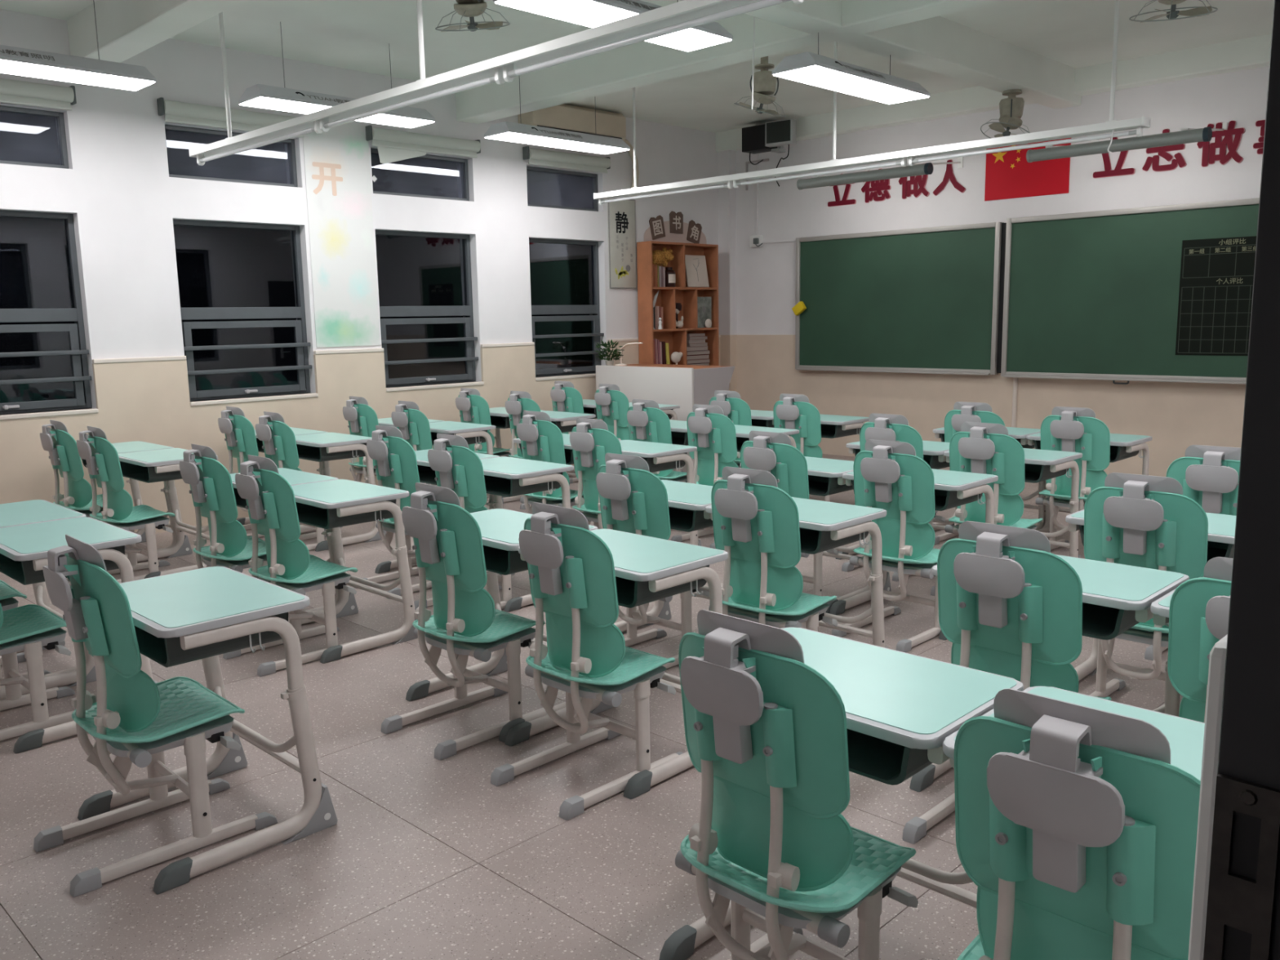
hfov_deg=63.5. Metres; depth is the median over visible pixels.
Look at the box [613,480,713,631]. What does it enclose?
school desk
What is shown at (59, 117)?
window
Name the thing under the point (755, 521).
chair
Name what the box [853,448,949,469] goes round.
tray
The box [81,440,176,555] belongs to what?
school desk
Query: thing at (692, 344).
book
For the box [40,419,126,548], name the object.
chair
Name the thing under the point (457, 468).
chair
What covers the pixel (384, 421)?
school desk
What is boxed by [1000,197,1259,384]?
blackboard
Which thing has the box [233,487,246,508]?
tray
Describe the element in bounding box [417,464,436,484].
tray
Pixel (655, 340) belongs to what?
book
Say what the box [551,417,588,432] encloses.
tray
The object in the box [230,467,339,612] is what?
school desk
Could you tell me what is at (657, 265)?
book
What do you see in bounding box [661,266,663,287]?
book
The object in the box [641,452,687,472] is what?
tray
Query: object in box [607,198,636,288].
poster
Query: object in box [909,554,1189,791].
school desk
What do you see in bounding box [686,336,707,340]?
book
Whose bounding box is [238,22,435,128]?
panel light
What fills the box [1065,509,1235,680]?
school desk
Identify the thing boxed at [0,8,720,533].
wall
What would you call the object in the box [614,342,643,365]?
desk lamp
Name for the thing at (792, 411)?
chair
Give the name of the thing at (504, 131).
panel light
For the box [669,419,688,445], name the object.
school desk
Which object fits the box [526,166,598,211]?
window
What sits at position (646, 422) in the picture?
chair
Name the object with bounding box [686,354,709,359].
book
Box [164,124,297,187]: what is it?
window
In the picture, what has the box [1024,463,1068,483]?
tray
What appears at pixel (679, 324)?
ornament
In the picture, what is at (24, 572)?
tray
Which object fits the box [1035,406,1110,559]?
chair
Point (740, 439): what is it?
tray
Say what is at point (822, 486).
tray
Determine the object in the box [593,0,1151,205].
lamp
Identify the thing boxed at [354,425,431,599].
chair
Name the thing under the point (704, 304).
picture book
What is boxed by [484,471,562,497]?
tray
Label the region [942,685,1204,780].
school desk
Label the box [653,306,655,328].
book
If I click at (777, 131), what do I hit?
grille
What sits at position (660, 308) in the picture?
book
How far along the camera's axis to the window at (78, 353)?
7.06 m
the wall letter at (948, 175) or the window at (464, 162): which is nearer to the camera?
the window at (464, 162)
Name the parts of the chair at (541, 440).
frame, head plate, backrest, pivot knob, seat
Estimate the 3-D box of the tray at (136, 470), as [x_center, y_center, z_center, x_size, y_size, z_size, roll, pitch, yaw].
[-2.950,-0.076,6.380,0.536,0.108,0.350,8,13,44]
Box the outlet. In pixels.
[537,124,622,139]
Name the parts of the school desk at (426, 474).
leg, leg, leg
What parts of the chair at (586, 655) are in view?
pivot knob, head plate, frame, backrest, leg, pivot knob, seat, leg, rail, lever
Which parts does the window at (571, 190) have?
glass pane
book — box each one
[652,263,654,287]
[653,264,657,287]
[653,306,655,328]
[653,338,657,364]
[653,340,655,364]
[654,306,657,328]
[657,265,659,287]
[657,306,658,328]
[657,339,660,364]
[658,266,661,287]
[658,306,661,320]
[659,342,662,364]
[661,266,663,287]
[661,306,663,328]
[661,342,666,364]
[662,266,665,287]
[665,342,669,364]
[686,333,705,337]
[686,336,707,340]
[686,339,706,343]
[686,342,706,346]
[686,346,707,351]
[686,350,710,355]
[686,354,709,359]
[687,359,709,364]
[687,362,709,365]
[697,297,711,328]
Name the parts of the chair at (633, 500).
frame, head plate, leg, backrest, leg, lever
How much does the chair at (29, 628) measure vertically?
0.925 m
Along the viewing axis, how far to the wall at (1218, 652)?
0.57 m
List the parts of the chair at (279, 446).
head plate, frame, backrest, leg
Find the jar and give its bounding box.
[665,266,675,287]
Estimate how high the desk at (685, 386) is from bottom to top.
1.030 m
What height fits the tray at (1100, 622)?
0.108 m
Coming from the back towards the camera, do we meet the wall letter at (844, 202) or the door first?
the wall letter at (844, 202)
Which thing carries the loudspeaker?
attached to the wall at (757, 286)
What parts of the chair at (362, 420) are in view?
head plate, frame, seat, backrest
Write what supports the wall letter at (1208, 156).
attached to the wall at (757, 286)
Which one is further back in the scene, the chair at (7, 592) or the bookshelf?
the bookshelf
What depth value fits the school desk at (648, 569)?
3.44 m
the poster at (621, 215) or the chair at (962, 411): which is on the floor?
the chair at (962, 411)
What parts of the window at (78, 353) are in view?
handle, sash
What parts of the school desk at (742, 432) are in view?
leg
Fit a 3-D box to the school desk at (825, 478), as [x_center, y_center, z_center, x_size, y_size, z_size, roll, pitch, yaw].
[0.895,0.264,5.570,0.650,0.710,0.531,8,13,44]
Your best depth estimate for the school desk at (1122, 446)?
6.40 m
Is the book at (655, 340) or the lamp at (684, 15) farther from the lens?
the book at (655, 340)
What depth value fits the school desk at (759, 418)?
8.32 m
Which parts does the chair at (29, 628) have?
leg, seat, leg, rail, lever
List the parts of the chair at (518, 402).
pivot knob, frame, seat, head plate, backrest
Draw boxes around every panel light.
[0,0,155,91]
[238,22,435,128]
[483,79,630,154]
[493,0,733,51]
[772,32,930,104]
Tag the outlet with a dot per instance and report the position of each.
(565, 127)
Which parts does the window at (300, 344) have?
sash, handle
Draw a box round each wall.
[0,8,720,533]
[717,66,1269,476]
[1187,634,1227,959]
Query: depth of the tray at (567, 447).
6.67 m
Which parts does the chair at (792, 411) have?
head plate, backrest, frame, leg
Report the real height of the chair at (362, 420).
0.925 m
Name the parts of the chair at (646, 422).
head plate, backrest, seat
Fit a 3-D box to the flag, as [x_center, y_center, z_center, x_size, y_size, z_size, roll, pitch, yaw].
[3.465,-2.800,9.275,0.775,0.515,0.010,8,13,44]
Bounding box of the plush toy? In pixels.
[652,247,673,266]
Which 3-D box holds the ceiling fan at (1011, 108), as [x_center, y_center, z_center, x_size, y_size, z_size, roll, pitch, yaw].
[2.929,-2.894,8.257,0.401,0.402,0.407,2,10,20]
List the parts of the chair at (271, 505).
pivot knob, head plate, frame, backrest, pivot knob, leg, seat, leg, rail, lever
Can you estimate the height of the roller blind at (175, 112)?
0.157 m
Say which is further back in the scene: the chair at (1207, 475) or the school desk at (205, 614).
the chair at (1207, 475)
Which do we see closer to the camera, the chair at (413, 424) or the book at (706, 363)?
the chair at (413, 424)
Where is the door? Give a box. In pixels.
[1203,0,1279,959]
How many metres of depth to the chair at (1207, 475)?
4.30 m
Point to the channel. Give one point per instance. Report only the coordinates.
(1003, 224)
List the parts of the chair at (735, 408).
head plate, backrest, seat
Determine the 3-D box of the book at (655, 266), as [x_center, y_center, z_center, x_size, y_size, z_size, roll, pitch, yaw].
[0.120,-2.131,10.821,0.135,0.230,0.045,8,13,44]
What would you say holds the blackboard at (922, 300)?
attached to the wall at (757, 286)
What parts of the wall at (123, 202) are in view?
window sill, window sill, window sill, window sill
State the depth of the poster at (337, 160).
8.40 m
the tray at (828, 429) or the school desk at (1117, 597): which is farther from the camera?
the tray at (828, 429)
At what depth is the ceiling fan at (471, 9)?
5.69 m
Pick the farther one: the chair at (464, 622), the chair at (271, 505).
the chair at (271, 505)
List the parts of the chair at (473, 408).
head plate, backrest, pivot knob, seat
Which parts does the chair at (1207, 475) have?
backrest, head plate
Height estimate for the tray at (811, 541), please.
0.108 m
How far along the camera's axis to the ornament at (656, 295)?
10.77 m
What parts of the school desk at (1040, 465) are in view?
leg, foot rail, leg, leg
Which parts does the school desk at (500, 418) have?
leg, leg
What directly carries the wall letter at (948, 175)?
attached to the wall at (757, 286)
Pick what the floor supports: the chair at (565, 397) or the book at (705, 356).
the chair at (565, 397)
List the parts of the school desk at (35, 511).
leg, leg, foot rail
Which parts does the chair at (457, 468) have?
head plate, backrest, frame, leg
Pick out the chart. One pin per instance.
(1216, 279)
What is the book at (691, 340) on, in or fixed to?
on the book at (692, 344)
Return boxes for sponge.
[791,301,806,315]
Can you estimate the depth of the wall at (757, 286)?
9.74 m
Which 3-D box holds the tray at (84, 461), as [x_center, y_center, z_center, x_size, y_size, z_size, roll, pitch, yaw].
[-3.415,-0.138,6.826,0.536,0.108,0.350,8,13,44]
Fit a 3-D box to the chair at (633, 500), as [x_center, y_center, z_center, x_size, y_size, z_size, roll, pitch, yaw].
[0.032,0.333,4.543,0.425,0.925,0.570,8,13,44]
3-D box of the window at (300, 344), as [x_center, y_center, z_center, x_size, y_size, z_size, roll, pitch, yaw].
[-3.060,-1.304,7.977,0.132,1.325,1.025,8,13,44]
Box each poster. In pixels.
[302,123,379,347]
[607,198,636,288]
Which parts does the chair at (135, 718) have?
pivot knob, head plate, frame, backrest, pivot knob, leg, seat, leg, rail, lever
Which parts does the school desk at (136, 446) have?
leg, leg, foot rail, leg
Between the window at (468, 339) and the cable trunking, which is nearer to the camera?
the window at (468, 339)
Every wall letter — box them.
[827,173,856,207]
[861,168,891,203]
[897,174,929,199]
[933,160,965,195]
[1093,137,1135,178]
[1142,128,1186,172]
[1196,120,1244,167]
[1253,120,1265,154]
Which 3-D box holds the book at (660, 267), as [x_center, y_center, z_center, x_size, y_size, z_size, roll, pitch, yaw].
[0.165,-2.132,10.868,0.135,0.215,0.032,8,13,44]
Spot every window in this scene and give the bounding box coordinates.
[0,105,69,168]
[0,209,92,413]
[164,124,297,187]
[173,219,311,400]
[370,148,469,201]
[375,230,478,387]
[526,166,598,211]
[528,238,604,377]
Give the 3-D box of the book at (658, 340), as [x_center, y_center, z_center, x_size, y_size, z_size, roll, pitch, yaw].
[0.155,-1.323,10.971,0.135,0.326,0.035,8,13,44]
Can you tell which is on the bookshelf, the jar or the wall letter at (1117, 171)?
the jar
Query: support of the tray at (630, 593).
on the school desk at (648, 569)
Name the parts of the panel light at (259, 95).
light panel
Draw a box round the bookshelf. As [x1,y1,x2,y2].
[636,240,719,365]
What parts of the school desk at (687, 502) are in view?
leg, foot rail, leg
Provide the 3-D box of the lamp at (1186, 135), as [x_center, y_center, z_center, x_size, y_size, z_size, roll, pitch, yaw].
[3.913,-2.676,8.183,1.335,0.249,0.950,8,13,44]
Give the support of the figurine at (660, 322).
on the bookshelf
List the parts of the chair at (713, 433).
frame, head plate, backrest, pivot knob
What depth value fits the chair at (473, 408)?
8.74 m
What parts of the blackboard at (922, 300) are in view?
frame rail, frame rail, frame rail, frame rail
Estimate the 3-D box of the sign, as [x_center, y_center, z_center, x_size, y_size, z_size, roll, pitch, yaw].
[0.392,-2.723,11.177,0.018,0.342,1.000,8,13,44]
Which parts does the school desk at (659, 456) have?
leg, leg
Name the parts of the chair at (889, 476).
pivot knob, frame, head plate, backrest, seat, pivot knob, leg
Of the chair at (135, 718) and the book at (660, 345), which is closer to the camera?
the chair at (135, 718)
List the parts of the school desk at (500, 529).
leg, foot rail, leg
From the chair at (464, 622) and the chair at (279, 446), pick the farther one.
the chair at (279, 446)
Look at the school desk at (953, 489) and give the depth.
4.98 m
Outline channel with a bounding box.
[996,222,1006,373]
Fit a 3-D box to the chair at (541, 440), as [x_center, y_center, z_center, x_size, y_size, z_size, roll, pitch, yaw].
[-0.560,0.009,6.662,0.425,0.925,0.570,8,12,44]
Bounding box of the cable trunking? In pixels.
[745,158,768,190]
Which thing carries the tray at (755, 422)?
on the school desk at (759, 418)
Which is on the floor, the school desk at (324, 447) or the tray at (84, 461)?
the school desk at (324, 447)
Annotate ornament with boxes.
[653,290,658,329]
[670,351,683,364]
[675,302,683,328]
[705,319,711,328]
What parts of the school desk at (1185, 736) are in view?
leg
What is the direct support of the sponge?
attached to the blackboard at (922, 300)
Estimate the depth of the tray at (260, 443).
7.74 m
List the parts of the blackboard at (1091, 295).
frame rail, pull handle, frame rail, frame rail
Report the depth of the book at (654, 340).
10.88 m
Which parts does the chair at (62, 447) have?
pivot knob, head plate, frame, backrest, pivot knob, seat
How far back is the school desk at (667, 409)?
9.20 m
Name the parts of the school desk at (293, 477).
leg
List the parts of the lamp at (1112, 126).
hanging rod, hanging rod, pull cord, hanging rod, plate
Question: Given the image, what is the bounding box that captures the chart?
[1175,235,1256,355]
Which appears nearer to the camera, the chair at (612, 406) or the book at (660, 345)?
the chair at (612, 406)
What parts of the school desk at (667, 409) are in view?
leg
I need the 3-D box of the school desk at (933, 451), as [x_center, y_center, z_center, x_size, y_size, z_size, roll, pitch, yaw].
[1.614,0.136,6.301,0.650,0.710,0.531,8,13,44]
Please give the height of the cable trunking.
0.305 m
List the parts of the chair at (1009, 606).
frame, head plate, backrest, seat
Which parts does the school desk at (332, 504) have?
leg, leg, foot rail, leg, leg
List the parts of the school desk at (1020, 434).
leg, leg, leg, foot rail, leg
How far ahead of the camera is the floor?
3.09 m
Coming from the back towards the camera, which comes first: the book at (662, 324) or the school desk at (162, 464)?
the book at (662, 324)
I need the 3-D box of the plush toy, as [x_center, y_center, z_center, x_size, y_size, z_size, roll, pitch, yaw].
[0.213,-2.338,10.847,0.171,0.205,0.308,8,13,44]
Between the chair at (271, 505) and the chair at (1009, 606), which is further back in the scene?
the chair at (271, 505)
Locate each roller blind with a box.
[0,78,76,110]
[156,97,304,137]
[364,124,480,164]
[522,146,610,173]
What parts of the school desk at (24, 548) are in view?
leg, leg, leg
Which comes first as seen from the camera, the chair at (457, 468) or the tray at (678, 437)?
the chair at (457, 468)
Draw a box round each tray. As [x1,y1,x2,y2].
[0,545,124,585]
[81,458,86,466]
[120,461,182,483]
[133,612,288,667]
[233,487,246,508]
[256,438,264,453]
[295,498,395,528]
[296,442,366,462]
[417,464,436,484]
[430,430,487,445]
[483,545,528,575]
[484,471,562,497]
[489,415,510,428]
[519,443,573,464]
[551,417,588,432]
[583,407,597,418]
[615,564,709,608]
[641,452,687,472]
[666,408,673,418]
[668,506,713,532]
[671,431,688,445]
[736,435,790,452]
[751,418,773,427]
[799,527,868,554]
[808,475,853,496]
[820,422,862,438]
[846,728,933,785]
[851,480,982,511]
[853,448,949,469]
[939,433,1034,448]
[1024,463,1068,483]
[1033,440,1138,462]
[1078,524,1234,562]
[1082,602,1139,639]
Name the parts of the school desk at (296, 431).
leg, leg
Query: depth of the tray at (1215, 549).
3.92 m
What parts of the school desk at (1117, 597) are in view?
leg, leg, foot rail, leg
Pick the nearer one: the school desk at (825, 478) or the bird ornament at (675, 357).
the school desk at (825, 478)
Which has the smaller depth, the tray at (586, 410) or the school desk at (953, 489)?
the school desk at (953, 489)
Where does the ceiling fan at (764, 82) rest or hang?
hanging from the ceiling
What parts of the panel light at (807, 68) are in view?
light panel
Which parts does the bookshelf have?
panel, panel, panel, panel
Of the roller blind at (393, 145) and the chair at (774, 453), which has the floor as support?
the chair at (774, 453)
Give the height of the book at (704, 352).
0.045 m
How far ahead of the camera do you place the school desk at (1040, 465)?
5.72 m
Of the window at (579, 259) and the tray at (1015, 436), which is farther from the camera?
the window at (579, 259)
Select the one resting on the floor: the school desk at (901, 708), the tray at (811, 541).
the school desk at (901, 708)
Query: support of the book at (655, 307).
in the bookshelf
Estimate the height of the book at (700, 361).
0.040 m
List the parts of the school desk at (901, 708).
leg, foot rail, leg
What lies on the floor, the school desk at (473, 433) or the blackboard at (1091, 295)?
the school desk at (473, 433)
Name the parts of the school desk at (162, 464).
leg, leg, leg, leg, foot rail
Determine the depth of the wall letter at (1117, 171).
8.74 m
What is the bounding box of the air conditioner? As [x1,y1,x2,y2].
[517,103,638,196]
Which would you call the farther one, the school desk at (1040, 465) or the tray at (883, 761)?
the school desk at (1040, 465)
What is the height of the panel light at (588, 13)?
0.265 m
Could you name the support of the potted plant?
on the desk at (685, 386)
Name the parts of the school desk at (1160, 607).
leg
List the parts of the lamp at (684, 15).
plate, hanging rod, hanging rod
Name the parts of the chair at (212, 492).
pivot knob, head plate, frame, backrest, pivot knob, seat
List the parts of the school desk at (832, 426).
leg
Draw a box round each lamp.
[188,0,804,165]
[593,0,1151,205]
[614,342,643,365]
[796,156,963,190]
[1026,122,1227,162]
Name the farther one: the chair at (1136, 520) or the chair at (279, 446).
the chair at (279, 446)
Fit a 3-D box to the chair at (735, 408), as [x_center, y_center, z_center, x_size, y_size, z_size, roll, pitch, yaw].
[0.763,-0.249,8.143,0.425,0.925,0.570,8,13,44]
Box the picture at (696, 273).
[684,254,709,287]
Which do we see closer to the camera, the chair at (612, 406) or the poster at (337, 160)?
the poster at (337, 160)
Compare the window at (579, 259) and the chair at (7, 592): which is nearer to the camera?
the chair at (7, 592)
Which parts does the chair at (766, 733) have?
pivot knob, leg, frame, head plate, backrest, pivot knob, seat, leg, rail, lever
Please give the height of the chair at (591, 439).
0.925 m
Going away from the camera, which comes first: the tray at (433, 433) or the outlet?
the tray at (433, 433)
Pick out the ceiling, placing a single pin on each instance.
(965, 54)
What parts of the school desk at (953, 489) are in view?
leg, leg, leg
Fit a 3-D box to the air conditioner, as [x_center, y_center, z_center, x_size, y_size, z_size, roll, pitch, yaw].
[-0.515,-3.194,10.036,0.221,0.764,1.522,8,13,44]
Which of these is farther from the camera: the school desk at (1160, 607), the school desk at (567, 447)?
the school desk at (567, 447)
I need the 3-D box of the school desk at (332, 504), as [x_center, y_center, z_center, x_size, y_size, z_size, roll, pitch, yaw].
[-1.456,0.403,4.956,0.650,0.710,0.531,8,13,44]
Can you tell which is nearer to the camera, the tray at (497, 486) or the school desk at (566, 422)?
the tray at (497, 486)
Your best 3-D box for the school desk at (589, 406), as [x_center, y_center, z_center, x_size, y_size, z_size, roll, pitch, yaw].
[-0.479,-0.382,9.813,0.650,0.710,0.531,8,13,44]
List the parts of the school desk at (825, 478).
leg, foot rail, leg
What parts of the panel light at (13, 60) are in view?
light panel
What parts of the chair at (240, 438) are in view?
head plate, frame, backrest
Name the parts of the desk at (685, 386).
panel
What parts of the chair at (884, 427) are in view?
head plate, backrest, lever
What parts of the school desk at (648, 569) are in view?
leg, leg, foot rail, leg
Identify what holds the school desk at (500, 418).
on the floor
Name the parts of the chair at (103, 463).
pivot knob, head plate, frame, backrest, pivot knob, leg, seat, leg, rail, lever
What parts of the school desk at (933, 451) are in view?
leg, leg, leg, foot rail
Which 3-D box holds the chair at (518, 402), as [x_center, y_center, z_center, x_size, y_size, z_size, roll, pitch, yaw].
[-0.870,-0.274,8.485,0.570,0.925,0.425,-10,13,-44]
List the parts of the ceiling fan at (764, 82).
blade, blade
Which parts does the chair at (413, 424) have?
head plate, backrest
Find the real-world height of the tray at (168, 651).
0.108 m
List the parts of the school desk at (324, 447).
leg, leg, leg, leg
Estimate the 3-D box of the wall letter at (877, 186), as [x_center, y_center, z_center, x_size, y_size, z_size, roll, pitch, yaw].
[2.357,-2.942,10.347,0.338,0.318,0.019,8,13,44]
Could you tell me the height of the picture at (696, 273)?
0.342 m
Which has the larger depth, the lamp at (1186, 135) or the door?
the lamp at (1186, 135)
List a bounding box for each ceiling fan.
[435,0,510,31]
[733,56,786,117]
[980,88,1030,145]
[1128,0,1217,22]
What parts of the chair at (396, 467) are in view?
seat, head plate, frame, backrest, leg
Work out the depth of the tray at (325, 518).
4.79 m
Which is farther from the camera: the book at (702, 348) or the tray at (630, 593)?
the book at (702, 348)
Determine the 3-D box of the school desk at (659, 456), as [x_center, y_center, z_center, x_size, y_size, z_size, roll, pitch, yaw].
[-0.026,0.146,6.423,0.650,0.710,0.531,8,13,44]
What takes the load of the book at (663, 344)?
on the bookshelf
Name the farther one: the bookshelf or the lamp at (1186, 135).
the bookshelf
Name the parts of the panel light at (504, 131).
light panel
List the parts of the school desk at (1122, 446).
leg, leg, leg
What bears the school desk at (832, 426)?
on the floor
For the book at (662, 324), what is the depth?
10.90 m
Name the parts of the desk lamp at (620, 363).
stem, arm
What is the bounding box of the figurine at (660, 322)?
[657,317,662,328]
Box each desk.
[0,499,85,688]
[0,516,158,753]
[77,566,337,893]
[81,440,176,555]
[118,448,217,578]
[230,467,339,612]
[235,426,328,526]
[288,479,417,663]
[294,432,386,551]
[374,448,499,573]
[377,417,444,427]
[405,508,598,742]
[429,421,495,495]
[480,456,573,612]
[488,407,543,497]
[504,410,595,497]
[505,528,728,799]
[512,433,620,506]
[573,399,597,468]
[595,364,734,475]
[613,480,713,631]
[619,440,701,546]
[628,402,682,471]
[658,626,1023,959]
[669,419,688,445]
[705,497,888,648]
[733,424,799,452]
[740,456,871,613]
[750,409,773,427]
[819,413,868,438]
[829,468,998,639]
[835,440,955,559]
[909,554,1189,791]
[932,426,1045,530]
[933,448,1082,576]
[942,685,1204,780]
[1026,432,1152,533]
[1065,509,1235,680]
[1150,589,1182,697]
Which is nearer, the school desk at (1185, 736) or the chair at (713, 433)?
the school desk at (1185, 736)
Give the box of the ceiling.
[0,0,1274,151]
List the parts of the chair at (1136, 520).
leg, frame, head plate, backrest, seat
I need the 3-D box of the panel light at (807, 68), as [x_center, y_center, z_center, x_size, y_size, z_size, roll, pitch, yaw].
[1.403,-2.695,6.733,0.324,0.265,1.360,8,13,44]
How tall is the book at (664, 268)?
0.208 m
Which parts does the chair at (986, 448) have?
pivot knob, frame, head plate, backrest, seat, pivot knob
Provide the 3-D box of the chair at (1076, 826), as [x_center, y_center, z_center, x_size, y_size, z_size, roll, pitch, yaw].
[0.743,0.769,1.697,0.425,0.925,0.570,7,12,43]
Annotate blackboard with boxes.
[795,222,1004,375]
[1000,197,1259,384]
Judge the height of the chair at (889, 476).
0.925 m
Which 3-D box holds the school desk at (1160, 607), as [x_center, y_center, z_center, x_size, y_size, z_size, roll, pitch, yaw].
[1.730,0.694,2.752,0.650,0.710,0.531,8,13,44]
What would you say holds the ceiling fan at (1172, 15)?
hanging from the ceiling
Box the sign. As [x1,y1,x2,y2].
[643,211,706,244]
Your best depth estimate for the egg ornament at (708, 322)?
11.36 m
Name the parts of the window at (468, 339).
sash, handle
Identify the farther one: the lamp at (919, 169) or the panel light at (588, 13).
the lamp at (919, 169)
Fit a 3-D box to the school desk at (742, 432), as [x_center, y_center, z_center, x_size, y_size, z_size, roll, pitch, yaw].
[0.724,0.003,7.244,0.650,0.710,0.531,8,13,44]
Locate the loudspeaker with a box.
[742,119,796,186]
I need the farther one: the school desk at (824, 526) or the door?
the school desk at (824, 526)
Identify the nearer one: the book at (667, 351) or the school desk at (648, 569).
the school desk at (648, 569)
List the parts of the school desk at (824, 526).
foot rail, leg, leg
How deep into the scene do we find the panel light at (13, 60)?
6.03 m
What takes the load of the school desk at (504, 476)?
on the floor
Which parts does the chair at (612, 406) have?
frame, head plate, backrest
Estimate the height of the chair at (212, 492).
0.925 m
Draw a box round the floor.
[0,453,1182,959]
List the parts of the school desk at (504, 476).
leg, leg, leg, leg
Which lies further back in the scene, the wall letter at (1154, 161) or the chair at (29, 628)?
the wall letter at (1154, 161)
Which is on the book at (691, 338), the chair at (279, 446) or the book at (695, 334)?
the book at (695, 334)
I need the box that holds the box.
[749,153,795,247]
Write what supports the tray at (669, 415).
on the school desk at (667, 409)
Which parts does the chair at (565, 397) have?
head plate, backrest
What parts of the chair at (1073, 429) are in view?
pivot knob, leg, seat, frame, head plate, backrest, pivot knob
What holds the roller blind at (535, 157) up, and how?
attached to the wall at (123, 202)
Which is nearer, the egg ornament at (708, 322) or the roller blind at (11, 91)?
the roller blind at (11, 91)
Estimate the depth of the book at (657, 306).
10.85 m
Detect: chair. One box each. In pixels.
[0,579,51,679]
[0,603,75,740]
[33,533,277,897]
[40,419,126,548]
[76,426,175,582]
[179,444,267,572]
[217,406,264,537]
[222,454,362,676]
[255,411,326,550]
[342,395,378,483]
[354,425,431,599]
[381,482,554,759]
[385,400,432,523]
[413,433,528,609]
[455,387,515,497]
[490,502,683,820]
[501,391,540,509]
[516,410,583,514]
[550,381,583,484]
[569,417,622,528]
[594,383,629,439]
[595,453,709,668]
[626,399,687,482]
[671,404,738,548]
[675,608,918,959]
[708,466,837,631]
[709,390,751,467]
[740,431,840,597]
[773,393,830,502]
[831,439,941,652]
[841,413,945,581]
[902,520,1111,844]
[930,422,1043,595]
[934,401,1021,544]
[954,688,1200,959]
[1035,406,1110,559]
[1084,472,1208,697]
[1144,444,1240,660]
[1167,556,1232,723]
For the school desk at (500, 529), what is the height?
0.710 m
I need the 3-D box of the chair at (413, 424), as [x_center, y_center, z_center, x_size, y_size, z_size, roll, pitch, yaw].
[-1.592,-0.131,7.665,0.425,0.925,0.570,8,13,44]
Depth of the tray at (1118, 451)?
6.29 m
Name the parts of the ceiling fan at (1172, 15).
blade, blade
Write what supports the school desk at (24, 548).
on the floor
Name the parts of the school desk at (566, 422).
leg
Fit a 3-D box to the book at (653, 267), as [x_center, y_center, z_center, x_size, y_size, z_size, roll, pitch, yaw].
[0.085,-2.127,10.786,0.135,0.235,0.050,8,13,44]
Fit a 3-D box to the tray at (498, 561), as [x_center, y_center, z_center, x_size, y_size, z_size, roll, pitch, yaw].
[-0.533,0.253,4.025,0.536,0.108,0.350,8,13,44]
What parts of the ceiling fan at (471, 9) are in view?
blade, blade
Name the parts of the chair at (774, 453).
head plate, backrest, leg, lever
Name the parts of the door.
strike plate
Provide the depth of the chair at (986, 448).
5.36 m
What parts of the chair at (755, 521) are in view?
pivot knob, frame, head plate, backrest, pivot knob, seat, leg, rail, lever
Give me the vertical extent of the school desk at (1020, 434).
0.710 m
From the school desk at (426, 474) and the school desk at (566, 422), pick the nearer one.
the school desk at (426, 474)
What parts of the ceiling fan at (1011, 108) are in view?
blade, blade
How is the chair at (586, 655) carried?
on the floor
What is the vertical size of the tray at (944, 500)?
0.108 m
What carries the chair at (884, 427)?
on the floor
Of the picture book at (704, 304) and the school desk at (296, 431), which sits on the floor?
the school desk at (296, 431)
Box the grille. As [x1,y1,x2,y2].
[766,120,790,143]
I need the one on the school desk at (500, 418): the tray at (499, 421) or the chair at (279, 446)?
the tray at (499, 421)
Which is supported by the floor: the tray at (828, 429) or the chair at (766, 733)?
the chair at (766, 733)
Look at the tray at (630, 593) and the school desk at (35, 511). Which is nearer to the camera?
the tray at (630, 593)
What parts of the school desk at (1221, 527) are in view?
leg, leg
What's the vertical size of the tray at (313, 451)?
0.108 m
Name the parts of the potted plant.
pot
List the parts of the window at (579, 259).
sash, handle, glass pane, glass pane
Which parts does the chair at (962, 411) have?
head plate, backrest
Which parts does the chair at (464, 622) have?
pivot knob, head plate, frame, backrest, pivot knob, leg, seat, leg, rail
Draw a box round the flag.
[984,137,1071,200]
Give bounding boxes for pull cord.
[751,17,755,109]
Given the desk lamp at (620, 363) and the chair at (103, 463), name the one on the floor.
the chair at (103, 463)
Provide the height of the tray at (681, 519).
0.108 m
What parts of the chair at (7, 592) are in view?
leg, seat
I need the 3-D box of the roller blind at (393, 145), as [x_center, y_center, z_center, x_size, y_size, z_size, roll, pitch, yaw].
[-1.820,-2.810,8.834,0.102,0.290,1.114,8,13,44]
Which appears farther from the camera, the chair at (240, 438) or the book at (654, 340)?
the book at (654, 340)
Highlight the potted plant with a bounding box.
[595,339,623,365]
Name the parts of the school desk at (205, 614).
leg, leg, foot rail, leg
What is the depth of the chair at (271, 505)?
4.57 m
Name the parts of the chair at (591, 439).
pivot knob, seat, frame, head plate, leg, backrest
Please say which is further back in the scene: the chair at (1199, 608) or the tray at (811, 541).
the tray at (811, 541)
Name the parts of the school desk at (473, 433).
leg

